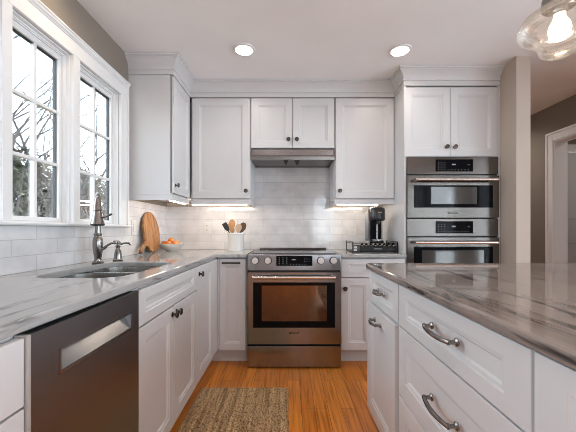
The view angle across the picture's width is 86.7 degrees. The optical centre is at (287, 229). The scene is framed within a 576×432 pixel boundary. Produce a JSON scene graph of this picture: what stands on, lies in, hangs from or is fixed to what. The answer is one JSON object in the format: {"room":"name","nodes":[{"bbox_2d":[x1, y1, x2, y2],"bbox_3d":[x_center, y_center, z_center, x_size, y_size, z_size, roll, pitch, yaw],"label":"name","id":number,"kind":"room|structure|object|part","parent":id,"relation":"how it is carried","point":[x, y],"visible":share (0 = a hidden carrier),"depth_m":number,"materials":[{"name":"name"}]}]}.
{"room":"kitchen","nodes":[
{"label":"kitchen","id":0,"kind":"room"},
{"bbox_2d":[0,0,166,275],"bbox_3d":[-1.275,-0.117,-0.020,0.080,2.455,6.560,0,0,0],"label":"wall","id":1,"kind":"structure","parent":0,"point":[72,13],"depth_m":1.91,"materials":[{"name":"beige paint"}]},
{"bbox_2d":[13,10,69,222],"bbox_3d":[-1.274,-0.516,1.539,0.075,0.956,0.384,0,0,0],"label":"window","id":2,"kind":"structure","parent":1,"relation":"in","point":[41,67],"depth_m":1.58,"materials":[{"name":"white paint"}]},
{"bbox_3d":[-1.285,-0.504,1.539,0.004,0.874,0.294,0,0,0],"label":"pane","id":3,"kind":"part","parent":2,"relation":"part of","materials":[{"name":"clear glass"}]},
{"bbox_2d":[0,0,130,224],"bbox_3d":[-1.253,-0.572,1.565,0.120,1.068,1.504,0,0,0],"label":"trim","id":4,"kind":"structure","parent":1,"relation":"attached to","point":[35,12],"depth_m":1.67,"materials":[{"name":"white paint"}]},
{"bbox_2d":[0,221,132,226],"bbox_3d":[-1.256,-0.029,1.562,0.129,0.018,1.555,0,0,0],"label":"window sill","id":5,"kind":"structure","parent":1,"relation":"attached to","point":[11,223],"depth_m":1.53,"materials":[{"name":"white paint"}]},
{"bbox_2d":[0,200,166,275],"bbox_3d":[-1.231,-0.019,1.451,0.008,0.431,3.302,0,0,0],"label":"tiled wall","id":6,"kind":"structure","parent":1,"relation":"attached to","point":[22,248],"depth_m":1.66,"materials":[{"name":"white tile"}]},
{"bbox_2d":[131,220,136,234],"bbox_3d":[-1.222,-0.020,2.425,0.008,0.120,0.074,0,0,0],"label":"light switch","id":7,"kind":"object","parent":6,"relation":"attached to","point":[133,222],"visible":1,"depth_m":2.42,"materials":[{"name":"white plastic"}]},
{"bbox_2d":[80,63,118,224],"bbox_3d":[-1.274,-0.516,2.006,0.075,0.956,0.441,0,0,0],"label":"window","id":8,"kind":"structure","parent":1,"relation":"in","point":[99,103],"depth_m":2.07,"materials":[{"name":"white paint"}]},
{"bbox_3d":[-1.285,-0.504,2.006,0.004,0.874,0.351,0,0,0],"label":"pane","id":9,"kind":"part","parent":8,"relation":"part of","materials":[{"name":"clear glass"}]},
{"bbox_2d":[125,52,193,203],"bbox_3d":[-1.033,-0.786,2.705,0.404,1.114,0.800,0,0,0],"label":"upper cabinet","id":10,"kind":"object","parent":1,"relation":"attached to","point":[159,102],"visible":0.92,"depth_m":2.36,"materials":[{"name":"white paint"}]},
{"bbox_3d":[-1.064,-0.257,2.563,0.340,0.050,0.413,0,0,0],"label":"light rail","id":11,"kind":"part","parent":10,"relation":"part of","materials":[{"name":"white paint"}]},
{"bbox_3d":[-1.033,-1.274,2.544,0.404,0.140,0.478,0,0,0],"label":"crown moulding","id":12,"kind":"part","parent":10,"relation":"part of","materials":[{"name":"white paint"}]},
{"bbox_3d":[-0.895,-0.740,2.562,0.020,0.908,0.380,0,0,0],"label":"door","id":13,"kind":"part","parent":10,"relation":"part of","materials":[{"name":"white paint"}]},
{"bbox_2d":[170,361,378,431],"bbox_3d":[1.607,1.135,0.575,5.985,0.050,8.050,0,0,0],"label":"floor","id":14,"kind":"structure","parent":0,"point":[321,399],"depth_m":2.15,"materials":[{"name":"brown wood"}]},
{"bbox_2d":[0,336,23,431],"bbox_3d":[-0.863,0.668,0.439,0.665,0.883,0.460,0,0,0],"label":"base cabinet","id":15,"kind":"object","parent":14,"relation":"on","point":[11,350],"visible":0.99,"depth_m":0.64,"materials":[{"name":"white paint"}]},
{"bbox_3d":[-0.585,0.535,0.438,0.020,0.290,0.454,0,0,0],"label":"drawer","id":16,"kind":"part","parent":15,"relation":"part of","materials":[{"name":"white paint"}]},
{"bbox_2d":[13,291,138,431],"bbox_3d":[-0.861,0.670,0.914,0.588,0.879,0.495,0,0,0],"label":"dishwasher","id":17,"kind":"object","parent":14,"relation":"on","point":[81,367],"visible":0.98,"depth_m":0.87,"materials":[{"name":"grey metal"}]},
{"bbox_3d":[-0.580,0.328,0.933,0.026,0.064,0.352,0,0,0],"label":"pocket handle","id":18,"kind":"part","parent":17,"relation":"part of","materials":[{"name":"silver metal"}]},
{"bbox_2d":[79,267,196,431],"bbox_3d":[-0.870,0.668,1.546,0.651,0.883,0.755,0,0,0],"label":"base cabinet","id":19,"kind":"object","parent":14,"relation":"on","point":[167,305],"visible":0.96,"depth_m":1.46,"materials":[{"name":"white paint"}]},
{"bbox_3d":[-0.585,0.682,1.358,0.020,0.596,0.372,0,0,0],"label":"door","id":20,"kind":"part","parent":19,"relation":"part of","materials":[{"name":"white paint"}]},
{"bbox_3d":[-0.585,0.306,1.546,0.020,0.140,0.749,0,0,0],"label":"false drawer","id":21,"kind":"part","parent":19,"relation":"part of","materials":[{"name":"white paint"}]},
{"bbox_3d":[-0.559,0.420,1.517,0.031,0.037,0.037,0,0,0],"label":"knob","id":22,"kind":"part","parent":19,"relation":"part of","materials":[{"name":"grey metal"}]},
{"bbox_3d":[-0.585,0.681,1.735,0.020,0.598,0.372,0,0,0],"label":"door","id":23,"kind":"part","parent":19,"relation":"part of","materials":[{"name":"white paint"}]},
{"bbox_2d":[192,258,217,383],"bbox_3d":[-0.870,0.668,2.514,0.651,0.883,1.173,0,0,0],"label":"base cabinet","id":24,"kind":"object","parent":14,"relation":"on","point":[207,272],"visible":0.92,"depth_m":2.19,"materials":[{"name":"white paint"}]},
{"bbox_2d":[0,249,254,340],"bbox_3d":[-0.779,0.211,1.641,0.893,0.030,2.921,0,0,0],"label":"countertop","id":25,"kind":"structure","parent":24,"relation":"on","point":[32,299],"depth_m":1.12,"materials":[{"name":"white stone"}]},
{"bbox_2d":[90,192,117,263],"bbox_3d":[-1.054,-0.009,1.754,0.136,0.411,0.211,0,0,-30],"label":"kitchen faucet","id":26,"kind":"object","parent":25,"relation":"on","point":[97,220],"visible":1,"depth_m":1.77,"materials":[{"name":"silver metal"}]},
{"bbox_3d":[-1.051,0.091,1.791,0.112,0.062,0.029,0,0,7],"label":"lever handle","id":27,"kind":"part","parent":26,"relation":"part of","materials":[{"name":"silver metal"}]},
{"bbox_2d":[60,266,158,277],"bbox_3d":[-0.890,0.313,1.567,0.420,0.177,0.665,0,0,0],"label":"sink","id":28,"kind":"object","parent":25,"relation":"in","point":[125,270],"visible":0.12,"depth_m":1.61,"materials":[{"name":"silver metal"}]},
{"bbox_3d":[-0.890,0.312,1.422,0.420,0.175,0.374,0,0,0],"label":"bowl","id":29,"kind":"part","parent":28,"relation":"part of","materials":[{"name":"silver metal"}]},
{"bbox_3d":[-0.890,0.312,1.753,0.420,0.175,0.294,0,0,0],"label":"bowl","id":30,"kind":"part","parent":28,"relation":"part of","materials":[{"name":"silver metal"}]},
{"bbox_2d":[113,240,130,260],"bbox_3d":[-1.061,0.131,1.955,0.118,0.130,0.060,0,0,0],"label":"soap dispenser","id":31,"kind":"object","parent":25,"relation":"on","point":[117,254],"visible":0.94,"depth_m":1.94,"materials":[{"name":"silver metal"}]},
{"bbox_3d":[-1.055,0.082,1.949,0.105,0.031,0.024,0,0,10],"label":"pump spout","id":32,"kind":"part","parent":31,"relation":"part of","materials":[{"name":"silver metal"}]},
{"bbox_2d":[138,212,159,253],"bbox_3d":[-1.182,0.018,2.571,0.068,0.350,0.445,0,0,-3],"label":"cutting board","id":33,"kind":"object","parent":25,"relation":"on","point":[150,229],"visible":1,"depth_m":2.60,"materials":[{"name":"brown wood"}]},
{"bbox_2d":[159,243,183,250],"bbox_3d":[-1.095,0.161,2.860,0.228,0.071,0.228,0,0,0],"label":"fruit bowl","id":34,"kind":"object","parent":25,"relation":"on","point":[168,247],"visible":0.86,"depth_m":2.79,"materials":[{"name":"white ceramic"}]},
{"bbox_2d":[227,233,244,250],"bbox_3d":[-0.495,0.111,2.905,0.163,0.170,0.163,0,0,0],"label":"utensil crock","id":35,"kind":"object","parent":25,"relation":"on","point":[235,240],"visible":0.94,"depth_m":2.84,"materials":[{"name":"white ceramic"}]},
{"bbox_2d":[222,222,229,232],"bbox_3d":[-0.549,0.051,2.905,0.158,0.254,0.012,0,0,0],"label":"spatula","id":36,"kind":"object","parent":35,"relation":"in","point":[225,225],"visible":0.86,"depth_m":2.90,"materials":[{"name":"black plastic"}]},
{"bbox_2d":[228,222,234,232],"bbox_3d":[-0.521,0.052,2.915,0.122,0.252,0.012,0,0,0],"label":"wooden spatula","id":37,"kind":"object","parent":35,"relation":"in","point":[231,227],"visible":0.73,"depth_m":2.91,"materials":[{"name":"beige wood"}]},
{"bbox_2d":[235,224,241,232],"bbox_3d":[-0.470,0.059,2.895,0.064,0.234,0.012,0,0,0],"label":"wooden spoon","id":38,"kind":"object","parent":35,"relation":"in","point":[238,227],"visible":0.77,"depth_m":2.89,"materials":[{"name":"brown wood"}]},
{"bbox_2d":[239,222,245,232],"bbox_3d":[-0.463,0.052,2.909,0.134,0.252,0.013,0,0,5],"label":"wooden spoon","id":39,"kind":"object","parent":35,"relation":"in","point":[243,224],"visible":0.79,"depth_m":2.90,"materials":[{"name":"brown wood"}]},
{"bbox_3d":[-0.585,0.608,2.131,0.020,0.744,0.401,0,0,0],"label":"door","id":40,"kind":"part","parent":24,"relation":"part of","materials":[{"name":"white paint"}]},
{"bbox_2d":[211,257,247,360],"bbox_3d":[-0.499,0.668,2.775,0.319,0.883,0.620,0,0,0],"label":"base cabinet","id":41,"kind":"object","parent":14,"relation":"on","point":[232,272],"visible":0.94,"depth_m":2.50,"materials":[{"name":"white paint"}]},
{"bbox_3d":[-0.462,0.268,2.483,0.150,0.014,0.034,0,0,0],"label":"pull handle","id":42,"kind":"part","parent":41,"relation":"part of","materials":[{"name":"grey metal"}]},
{"bbox_3d":[-0.455,0.611,2.510,0.214,0.749,0.020,0,0,0],"label":"door","id":43,"kind":"part","parent":41,"relation":"part of","materials":[{"name":"white paint"}]},
{"bbox_2d":[178,387,288,431],"bbox_3d":[-0.301,1.104,1.665,0.613,0.012,0.936,0,0,0],"label":"rug","id":44,"kind":"object","parent":14,"relation":"on","point":[216,409],"visible":1,"depth_m":1.85,"materials":[{"name":"wicker"}]},
{"bbox_2d":[247,248,340,366],"bbox_3d":[0.050,0.644,2.736,0.751,0.932,0.710,0,0,0],"label":"range","id":45,"kind":"object","parent":14,"relation":"on","point":[294,294],"visible":1,"depth_m":2.44,"materials":[{"name":"grey metal"}]},
{"bbox_3d":[0.050,0.188,3.073,0.667,0.020,0.036,0,0,0],"label":"trim","id":46,"kind":"part","parent":45,"relation":"part of","materials":[{"name":"silver metal"}]},
{"bbox_3d":[0.050,1.015,2.458,0.749,0.166,0.032,0,0,0],"label":"storage drawer","id":47,"kind":"part","parent":45,"relation":"part of","materials":[{"name":"silver metal"}]},
{"bbox_3d":[0.050,0.627,2.459,0.749,0.575,0.030,0,0,0],"label":"oven door","id":48,"kind":"part","parent":45,"relation":"part of","materials":[{"name":"silver metal"}]},
{"bbox_3d":[0.047,0.375,2.413,0.652,0.025,0.062,0,0,0],"label":"handle","id":49,"kind":"part","parent":45,"relation":"part of","materials":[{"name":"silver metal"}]},
{"bbox_2d":[252,249,335,253],"bbox_3d":[0.050,0.195,2.780,0.697,0.005,0.540,0,0,0],"label":"glass cooktop","id":50,"kind":"object","parent":45,"relation":"in","point":[260,251],"depth_m":2.74,"materials":[{"name":"black glass"}]},
{"bbox_3d":[0.050,0.261,2.464,0.751,0.128,0.028,0,0,0],"label":"control panel","id":51,"kind":"part","parent":45,"relation":"part of","materials":[{"name":"silver metal"}]},
{"bbox_2d":[340,258,404,360],"bbox_3d":[0.698,0.668,2.783,0.530,0.883,0.634,0,0,0],"label":"base cabinet","id":52,"kind":"object","parent":14,"relation":"on","point":[355,277],"visible":0.4,"depth_m":2.50,"materials":[{"name":"white paint"}]},
{"bbox_3d":[0.567,0.690,2.510,0.259,0.591,0.020,0,0,0],"label":"door","id":53,"kind":"part","parent":52,"relation":"part of","materials":[{"name":"white paint"}]},
{"bbox_2d":[331,249,405,257],"bbox_3d":[0.698,0.211,2.788,0.531,0.030,0.627,0,0,0],"label":"countertop","id":54,"kind":"structure","parent":52,"relation":"on","point":[344,254],"depth_m":2.48,"materials":[{"name":"white stone"}]},
{"bbox_2d":[346,240,397,252],"bbox_3d":[0.757,0.148,2.798,0.401,0.095,0.304,0,0,0],"label":"pod drawer","id":55,"kind":"object","parent":54,"relation":"on","point":[363,249],"visible":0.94,"depth_m":2.65,"materials":[{"name":"black metal"}]},
{"bbox_3d":[0.757,0.115,2.800,0.401,0.006,0.300,0,0,0],"label":"glass","id":56,"kind":"part","parent":55,"relation":"part of","materials":[{"name":"black glass"}]},
{"bbox_3d":[0.783,0.164,2.791,0.316,0.048,0.278,0,0,0],"label":"drawer","id":57,"kind":"part","parent":55,"relation":"part of","materials":[{"name":"black plastic"}]},
{"bbox_2d":[365,207,384,242],"bbox_3d":[0.801,-0.049,2.792,0.156,0.321,0.209,0,0,0],"label":"coffee machine","id":58,"kind":"object","parent":54,"relation":"on","point":[374,218],"visible":0.98,"depth_m":2.75,"materials":[{"name":"black plastic"}]},
{"bbox_3d":[0.755,-0.029,2.865,0.064,0.258,0.064,0,0,0],"label":"water tank","id":59,"kind":"part","parent":58,"relation":"part of","materials":[{"name":"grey plastic"}]},
{"bbox_3d":[0.698,0.313,2.510,0.522,0.150,0.020,0,0,0],"label":"drawer","id":60,"kind":"part","parent":52,"relation":"part of","materials":[{"name":"white paint"}]},
{"bbox_2d":[367,270,399,431],"bbox_3d":[0.999,0.668,1.556,1.159,0.883,0.465,0,0,0],"label":"base cabinet","id":61,"kind":"object","parent":14,"relation":"on","point":[383,325],"visible":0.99,"depth_m":1.52,"materials":[{"name":"white paint"}]},
{"bbox_3d":[0.442,0.478,1.575,0.045,0.024,0.125,0,0,0],"label":"pull handle","id":62,"kind":"part","parent":61,"relation":"part of","materials":[{"name":"grey metal"}]},
{"bbox_3d":[0.456,0.320,1.558,0.045,0.024,0.125,0,0,0],"label":"pull handle","id":63,"kind":"part","parent":61,"relation":"part of","materials":[{"name":"grey metal"}]},
{"bbox_3d":[0.488,0.322,1.557,0.020,0.172,0.460,0,0,0],"label":"drawer","id":64,"kind":"part","parent":61,"relation":"part of","materials":[{"name":"white paint"}]},
{"bbox_2d":[383,65,504,262],"bbox_3d":[1.339,-0.117,2.793,0.855,2.454,0.617,0,0,0],"label":"tall cabinet","id":65,"kind":"object","parent":14,"relation":"on","point":[428,121],"visible":0.49,"depth_m":2.54,"materials":[{"name":"white paint"}]},
{"bbox_3d":[1.159,-0.899,2.550,0.378,0.575,0.020,0,0,0],"label":"door","id":66,"kind":"part","parent":65,"relation":"part of","materials":[{"name":"white paint"}]},
{"bbox_3d":[1.339,-1.274,2.634,0.855,0.140,0.298,0,0,0],"label":"crown moulding","id":67,"kind":"part","parent":65,"relation":"part of","materials":[{"name":"white paint"}]},
{"bbox_2d":[406,219,498,262],"bbox_3d":[1.366,0.247,2.749,0.756,0.678,0.582,0,0,0],"label":"wall oven","id":68,"kind":"object","parent":65,"relation":"in","point":[427,240],"visible":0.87,"depth_m":2.52,"materials":[{"name":"grey metal"}]},
{"bbox_3d":[1.366,-0.021,2.544,0.756,0.142,0.032,0,0,0],"label":"control panel","id":69,"kind":"part","parent":68,"relation":"part of","materials":[{"name":"silver metal"}]},
{"bbox_3d":[1.366,0.322,2.532,0.756,0.520,0.024,0,0,0],"label":"oven door","id":70,"kind":"part","parent":68,"relation":"part of","materials":[{"name":"silver metal"}]},
{"bbox_3d":[1.366,0.102,2.489,0.666,0.025,0.062,0,0,0],"label":"handle","id":71,"kind":"part","parent":68,"relation":"part of","materials":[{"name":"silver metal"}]},
{"bbox_2d":[406,157,498,218],"bbox_3d":[1.366,-0.352,2.749,0.756,0.506,0.582,0,0,0],"label":"microwave oven","id":72,"kind":"object","parent":65,"relation":"in","point":[436,187],"visible":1,"depth_m":2.52,"materials":[{"name":"grey metal"}]},
{"bbox_3d":[1.366,-0.534,2.544,0.756,0.142,0.032,0,0,0],"label":"control panel","id":73,"kind":"part","parent":72,"relation":"part of","materials":[{"name":"silver metal"}]},
{"bbox_3d":[1.366,-0.277,2.532,0.756,0.348,0.024,0,0,0],"label":"oven door","id":74,"kind":"part","parent":72,"relation":"part of","materials":[{"name":"silver metal"}]},
{"bbox_3d":[1.366,-0.411,2.489,0.666,0.025,0.062,0,0,0],"label":"handle","id":75,"kind":"part","parent":72,"relation":"part of","materials":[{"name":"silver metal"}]},
{"bbox_3d":[1.549,-0.899,2.550,0.390,0.575,0.020,0,0,0],"label":"door","id":76,"kind":"part","parent":65,"relation":"part of","materials":[{"name":"white paint"}]},
{"bbox_2d":[399,285,535,431],"bbox_3d":[1.006,0.668,0.960,1.145,0.883,0.721,0,0,0],"label":"base cabinet","id":77,"kind":"object","parent":14,"relation":"on","point":[457,373],"visible":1,"depth_m":0.86,"materials":[{"name":"white paint"}]},
{"bbox_3d":[0.488,0.858,0.960,0.020,0.294,0.717,0,0,0],"label":"drawer","id":78,"kind":"part","parent":77,"relation":"part of","materials":[{"name":"white paint"}]},
{"bbox_3d":[0.456,0.554,0.936,0.045,0.024,0.175,0,0,0],"label":"pull handle","id":79,"kind":"part","parent":77,"relation":"part of","materials":[{"name":"grey metal"}]},
{"bbox_3d":[0.456,0.317,0.936,0.045,0.024,0.175,0,0,0],"label":"pull handle","id":80,"kind":"part","parent":77,"relation":"part of","materials":[{"name":"grey metal"}]},
{"bbox_3d":[0.488,0.559,0.960,0.020,0.291,0.717,0,0,0],"label":"drawer","id":81,"kind":"part","parent":77,"relation":"part of","materials":[{"name":"white paint"}]},
{"bbox_2d":[366,263,575,369],"bbox_3d":[1.218,0.211,0.882,1.523,0.030,1.865,0,0,0],"label":"countertop","id":82,"kind":"structure","parent":77,"relation":"on","point":[533,305],"depth_m":0.94,"materials":[{"name":"white stone"}]},
{"bbox_2d":[534,351,575,431],"bbox_3d":[1.012,0.668,0.296,1.131,0.883,0.598,0,0,0],"label":"base cabinet","id":83,"kind":"object","parent":14,"relation":"on","point":[554,381],"visible":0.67,"depth_m":0.55,"materials":[{"name":"white paint"}]},
{"bbox_2d":[167,98,382,249],"bbox_3d":[0.266,-0.117,3.185,3.002,2.455,0.150,0,0,0],"label":"wall","id":84,"kind":"structure","parent":0,"point":[169,204],"depth_m":3.11,"materials":[{"name":"beige paint"}]},
{"bbox_2d":[190,79,254,206],"bbox_3d":[-0.620,-0.786,2.909,0.570,1.116,0.399,0,0,0],"label":"upper cabinet","id":85,"kind":"object","parent":84,"relation":"attached to","point":[222,167],"visible":0.97,"depth_m":2.78,"materials":[{"name":"white paint"}]},
{"bbox_3d":[-0.622,-1.274,2.746,0.567,0.140,0.074,0,0,0],"label":"crown moulding","id":86,"kind":"part","parent":85,"relation":"part of","materials":[{"name":"white paint"}]},
{"bbox_3d":[-0.608,-0.257,2.941,0.545,0.050,0.334,0,0,0],"label":"light rail","id":87,"kind":"part","parent":85,"relation":"part of","materials":[{"name":"white paint"}]},
{"bbox_2d":[167,168,382,249],"bbox_3d":[-0.132,-0.163,3.106,2.191,0.945,0.008,0,0,0],"label":"tiled wall","id":88,"kind":"structure","parent":84,"relation":"attached to","point":[292,209],"depth_m":3.10,"materials":[{"name":"white tile"}]},
{"bbox_2d":[204,222,210,233],"bbox_3d":[-0.820,-0.020,3.098,0.074,0.116,0.007,0,0,0],"label":"wall outlet","id":89,"kind":"object","parent":88,"relation":"attached to","point":[207,225],"visible":1,"depth_m":3.10,"materials":[{"name":"white plastic"}]},
{"bbox_2d":[349,224,355,235],"bbox_3d":[0.655,0.000,3.098,0.074,0.116,0.007,0,0,0],"label":"wall outlet","id":90,"kind":"object","parent":88,"relation":"attached to","point":[352,227],"visible":1,"depth_m":3.10,"materials":[{"name":"white plastic"}]},
{"bbox_2d":[251,149,334,166],"bbox_3d":[0.043,-0.668,2.928,0.758,0.134,0.345,0,0,0],"label":"range hood","id":91,"kind":"object","parent":84,"relation":"attached to","point":[259,157],"visible":1,"depth_m":2.76,"materials":[{"name":"silver metal"}]},
{"bbox_2d":[250,79,335,148],"bbox_3d":[0.043,-1.042,2.909,0.762,0.604,0.399,0,0,0],"label":"upper cabinet","id":92,"kind":"object","parent":84,"relation":"attached to","point":[278,120],"visible":0.99,"depth_m":2.77,"materials":[{"name":"white paint"}]},
{"bbox_3d":[-0.147,-0.969,2.775,0.374,0.450,0.020,0,0,0],"label":"door","id":93,"kind":"part","parent":92,"relation":"part of","materials":[{"name":"white paint"}]},
{"bbox_3d":[0.043,-1.274,2.746,0.762,0.140,0.074,0,0,0],"label":"crown moulding","id":94,"kind":"part","parent":92,"relation":"part of","materials":[{"name":"white paint"}]},
{"bbox_3d":[0.233,-0.969,2.775,0.373,0.450,0.020,0,0,0],"label":"door","id":95,"kind":"part","parent":92,"relation":"part of","materials":[{"name":"white paint"}]},
{"bbox_2d":[329,79,393,206],"bbox_3d":[0.693,-0.786,2.909,0.544,1.116,0.399,0,0,0],"label":"upper cabinet","id":96,"kind":"object","parent":84,"relation":"attached to","point":[362,169],"visible":0.99,"depth_m":2.77,"materials":[{"name":"white paint"}]},
{"bbox_3d":[0.693,-0.257,2.941,0.543,0.050,0.334,0,0,0],"label":"light rail","id":97,"kind":"part","parent":96,"relation":"part of","materials":[{"name":"white paint"}]},
{"bbox_3d":[0.695,-1.274,2.746,0.541,0.140,0.074,0,0,0],"label":"crown moulding","id":98,"kind":"part","parent":96,"relation":"part of","materials":[{"name":"white paint"}]},
{"bbox_2d":[77,0,575,115],"bbox_3d":[1.607,-1.395,0.575,5.985,0.100,8.050,0,0,0],"label":"ceiling","id":99,"kind":"structure","parent":0,"point":[291,39],"depth_m":2.12,"materials":[{"name":"paint"}]},
{"bbox_2d":[233,42,254,56],"bbox_3d":[-0.327,-1.339,2.270,0.166,0.012,0.166,0,0,0],"label":"recessed light","id":100,"kind":"object","parent":99,"relation":"in","point":[246,49],"visible":1,"depth_m":2.26,"materials":[{"name":"white paint"}]},
{"bbox_2d":[388,43,411,56],"bbox_3d":[0.837,-1.339,2.280,0.166,0.012,0.166,0,0,0],"label":"recessed light","id":101,"kind":"object","parent":99,"relation":"in","point":[399,49],"visible":1,"depth_m":2.27,"materials":[{"name":"white paint"}]},
{"bbox_2d":[516,0,575,61],"bbox_3d":[0.935,-0.970,1.050,0.240,0.748,0.240,0,0,0],"label":"pendant lamp","id":102,"kind":"object","parent":99,"relation":"hanging from","point":[561,25],"visible":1,"depth_m":1.05,"materials":[{"name":"clear glass"}]},
{"bbox_2d":[552,3,567,18],"bbox_3d":[0.935,-0.765,1.050,0.042,0.050,0.042,0,0,0],"label":"socket","id":103,"kind":"object","parent":102,"relation":"attached to","point":[561,9],"depth_m":1.04,"materials":[{"name":"silver metal"}]},
{"bbox_3d":[0.935,-0.696,1.050,0.062,0.088,0.062,0,0,0],"label":"bulb","id":104,"kind":"part","parent":102,"relation":"part of","materials":[{"name":"white glass"}]},
{"bbox_2d":[477,56,529,262],"bbox_3d":[1.821,-0.117,3.380,0.109,2.455,2.040,0,0,0],"label":"wall partition","id":105,"kind":"structure","parent":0,"point":[515,76],"depth_m":2.37,"materials":[{"name":"beige paint"}]},
{"bbox_2d":[530,94,575,262],"bbox_3d":[2.910,-0.117,0.550,0.120,2.455,7.700,0,0,0],"label":"wall","id":106,"kind":"structure","parent":0,"point":[562,114],"depth_m":3.44,"materials":[{"name":"beige paint"}]},
{"bbox_2d":[545,124,575,262],"bbox_3d":[2.835,0.033,2.840,0.030,2.155,1.010,0,0,0],"label":"trim","id":107,"kind":"structure","parent":106,"relation":"attached to","point":[551,137],"depth_m":3.29,"materials":[{"name":"white paint"}]},
{"bbox_2d":[554,133,575,262],"bbox_3d":[2.910,0.078,2.841,0.140,2.064,0.842,0,0,0],"label":"trim","id":108,"kind":"structure","parent":106,"relation":"attached to","point":[560,145],"depth_m":3.25,"materials":[{"name":"white paint"}]},
{"bbox_2d":[568,139,575,143],"bbox_3d":[3.710,-0.117,3.680,1.480,2.455,0.120,0,0,0],"label":"wall","id":109,"kind":"structure","parent":0,"point":[574,140],"depth_m":3.62,"materials":[{"name":"beige paint"}]},
{"bbox_2d":[568,152,575,262],"bbox_3d":[3.580,0.090,3.578,0.820,2.020,0.115,0,0,0],"label":"door","id":110,"kind":"structure","parent":109,"relation":"in","point":[571,155],"depth_m":3.60,"materials":[{"name":"paint"}]},
{"bbox_2d":[568,144,575,151],"bbox_3d":[3.580,0.050,3.609,1.000,2.120,0.018,0,0,0],"label":"trim","id":111,"kind":"structure","parent":109,"relation":"attached to","point":[571,147],"depth_m":3.60,"materials":[{"name":"white paint"}]}
]}

